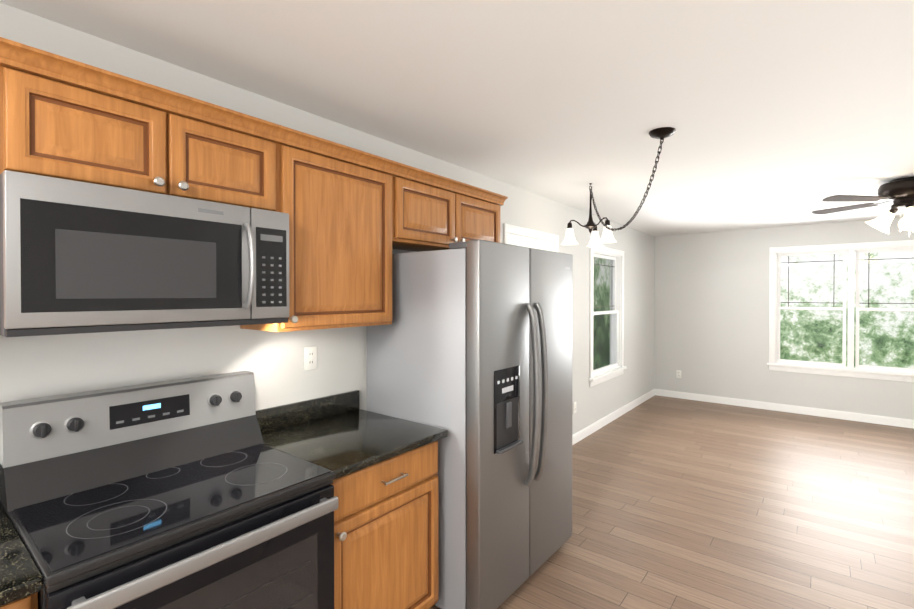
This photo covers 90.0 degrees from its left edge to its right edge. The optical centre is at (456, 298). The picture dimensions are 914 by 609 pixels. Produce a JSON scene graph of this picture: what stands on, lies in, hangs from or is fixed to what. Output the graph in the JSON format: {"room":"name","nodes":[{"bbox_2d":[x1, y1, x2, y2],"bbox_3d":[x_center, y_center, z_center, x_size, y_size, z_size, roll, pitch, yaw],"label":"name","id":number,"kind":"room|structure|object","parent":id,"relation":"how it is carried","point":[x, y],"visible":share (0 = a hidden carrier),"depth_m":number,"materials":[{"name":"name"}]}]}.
{"room":"kitchen","nodes":[
{"label":"kitchen","id":0,"kind":"room"},
{"bbox_2d":[0,3,654,434],"bbox_3d":[-0.128,0.290,3.148,0.140,2.440,10.300,0,1,38],"label":"wall","id":1,"kind":"structure","parent":0,"point":[42,365],"depth_m":2.13,"materials":[{"name":"grey paint"}]},
{"bbox_2d":[0,37,7,173],"bbox_3d":[-1.449,-0.262,1.102,0.325,0.798,0.448,0,1,38],"label":"upper cabinet","id":2,"kind":"object","parent":1,"relation":"attached to","point":[3,124],"depth_m":1.20,"materials":[{"name":"brown wood"}]},
{"bbox_2d":[4,38,283,212],"bbox_3d":[-1.066,-0.496,1.583,0.325,0.338,0.786,0,1,38],"label":"upper cabinet","id":3,"kind":"object","parent":1,"relation":"attached to","point":[67,118],"depth_m":1.40,"materials":[{"name":"brown wood"}]},
{"bbox_2d":[0,170,288,336],"bbox_3d":[-1.013,-0.116,1.539,0.467,0.414,0.773,0,1,38],"label":"over-the-range microwave","id":4,"kind":"object","parent":3,"relation":"attached to","point":[77,257],"visible":1,"depth_m":1.33,"materials":[{"name":"silver metal"}]},
{"bbox_2d":[304,346,316,370],"bbox_3d":[-0.728,0.295,2.273,0.007,0.114,0.070,0,1,38],"label":"electrical outlet","id":5,"kind":"object","parent":1,"relation":"attached to","point":[310,358],"visible":1,"depth_m":2.27,"materials":[{"name":"white plastic"}]},
{"bbox_2d":[240,126,399,331],"bbox_3d":[-0.628,-0.271,2.136,0.325,0.798,0.621,0,1,38],"label":"upper cabinet","id":6,"kind":"object","parent":1,"relation":"attached to","point":[356,216],"depth_m":2.01,"materials":[{"name":"brown wood"}]},
{"bbox_2d":[400,163,503,251],"bbox_3d":[-0.131,-0.486,2.761,0.325,0.378,0.979,0,1,38],"label":"upper cabinet","id":7,"kind":"object","parent":1,"relation":"attached to","point":[437,211],"depth_m":2.57,"materials":[{"name":"brown wood"}]},
{"bbox_2d":[503,223,558,251],"bbox_3d":[0.699,0.448,4.012,0.084,2.110,0.960,0,1,38],"label":"door frame","id":8,"kind":"structure","parent":1,"relation":"attached to","point":[522,236],"depth_m":3.96,"materials":[{"name":"white wood"}]},
{"bbox_2d":[573,402,575,413],"bbox_3d":[1.223,1.125,4.739,0.007,0.114,0.070,0,1,38],"label":"outlet","id":9,"kind":"object","parent":1,"relation":"attached to","point":[574,407],"visible":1,"depth_m":4.73,"materials":[{"name":"white plastic"}]},
{"bbox_2d":[589,246,626,386],"bbox_3d":[1.772,0.178,5.482,0.165,1.580,1.124,0,1,38],"label":"window","id":10,"kind":"structure","parent":1,"relation":"in","point":[616,257],"depth_m":5.72,"materials":[{"name":"white wood"}]},
{"bbox_2d":[572,389,654,444],"bbox_3d":[2.008,1.439,5.727,0.014,0.098,3.340,0,1,38],"label":"baseboard","id":11,"kind":"structure","parent":1,"relation":"attached to","point":[580,435],"depth_m":5.50,"materials":[{"name":"white wood"}]},
{"bbox_2d":[0,0,913,235],"bbox_3d":[1.728,-0.948,1.665,5.000,0.060,10.420,0,1,38],"label":"ceiling","id":12,"kind":"structure","parent":0,"point":[778,113],"depth_m":1.95,"materials":[{"name":"white paint"}]},
{"bbox_2d":[561,127,675,246],"bbox_3d":[1.107,-0.685,3.218,1.037,0.490,1.194,0,1,38],"label":"chandelier","id":13,"kind":"object","parent":12,"relation":"hanging from","point":[661,133],"visible":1,"depth_m":3.54,"materials":[{"name":"black metal"}]},
{"bbox_2d":[812,177,913,236],"bbox_3d":[3.543,-0.707,3.557,1.239,0.452,1.258,0,1,38],"label":"ceiling fan","id":14,"kind":"object","parent":12,"relation":"hanging from","point":[899,193],"visible":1,"depth_m":3.54,"materials":[{"name":"black metal"}]},
{"bbox_2d":[430,395,913,608],"bbox_3d":[1.728,1.552,1.686,5.000,0.060,10.420,0,1,38],"label":"floor","id":15,"kind":"structure","parent":0,"point":[678,503],"depth_m":3.19,"materials":[{"name":"brown wood"}]},
{"bbox_2d":[0,592,37,608],"bbox_3d":[-1.427,1.087,0.881,0.649,0.885,0.843,0,1,38],"label":"base cabinet","id":16,"kind":"object","parent":15,"relation":"on","point":[29,601],"visible":0.23,"depth_m":1.01,"materials":[{"name":"brown wood"}]},
{"bbox_2d":[0,504,42,605],"bbox_3d":[-1.428,0.578,0.878,0.646,0.133,0.843,0,1,38],"label":"countertop","id":17,"kind":"structure","parent":16,"relation":"on","point":[21,576],"depth_m":1.04,"materials":[{"name":"stone"}]},
{"bbox_2d":[0,371,337,608],"bbox_3d":[-0.889,0.920,1.481,0.687,1.208,0.764,0,1,38],"label":"stove","id":18,"kind":"object","parent":15,"relation":"on","point":[193,493],"visible":1,"depth_m":1.41,"materials":[{"name":"silver metal"}]},
{"bbox_2d":[331,441,438,608],"bbox_3d":[-0.494,1.077,2.056,0.649,0.885,0.621,0,1,38],"label":"base cabinet","id":19,"kind":"object","parent":15,"relation":"on","point":[386,534],"visible":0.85,"depth_m":1.87,"materials":[{"name":"brown wood"}]},
{"bbox_2d":[256,390,447,479],"bbox_3d":[-0.492,0.568,2.057,0.646,0.133,0.633,0,1,38],"label":"countertop","id":20,"kind":"structure","parent":19,"relation":"on","point":[341,434],"depth_m":2.05,"materials":[{"name":"stone"}]},
{"bbox_2d":[367,239,572,608],"bbox_3d":[0.135,0.622,2.630,0.850,1.785,0.980,0,1,38],"label":"fridge","id":21,"kind":"object","parent":15,"relation":"on","point":[470,348],"visible":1,"depth_m":2.23,"materials":[{"name":"silver metal"}]},
{"bbox_2d":[654,218,913,419],"bbox_3d":[4.886,0.269,5.655,4.600,2.440,0.140,0,1,38],"label":"wall","id":22,"kind":"structure","parent":0,"point":[712,313],"depth_m":6.35,"materials":[{"name":"grey paint"}]},
{"bbox_2d":[676,370,680,377],"bbox_3d":[3.309,1.121,6.818,0.070,0.114,0.007,0,1,38],"label":"outlet","id":23,"kind":"object","parent":22,"relation":"attached to","point":[678,373],"visible":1,"depth_m":6.82,"materials":[{"name":"white plastic"}]},
{"bbox_2d":[655,389,913,428],"bbox_3d":[4.838,1.440,5.604,4.600,0.098,0.014,0,1,38],"label":"baseboard","id":24,"kind":"structure","parent":22,"relation":"attached to","point":[882,420],"depth_m":5.96,"materials":[{"name":"white wood"}]},
{"bbox_2d":[767,240,913,381],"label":"window","id":25,"kind":"structure","parent":22,"relation":"in","point":[776,254],"depth_m":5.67,"materials":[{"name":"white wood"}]},
{"label":"outside","id":26,"kind":"structure","parent":0,"visible":0},
{"bbox_2d":[593,257,609,369],"bbox_3d":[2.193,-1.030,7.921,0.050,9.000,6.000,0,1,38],"label":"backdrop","id":27,"kind":"structure","parent":26,"point":[604,346],"depth_m":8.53,"materials":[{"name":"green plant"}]}
]}

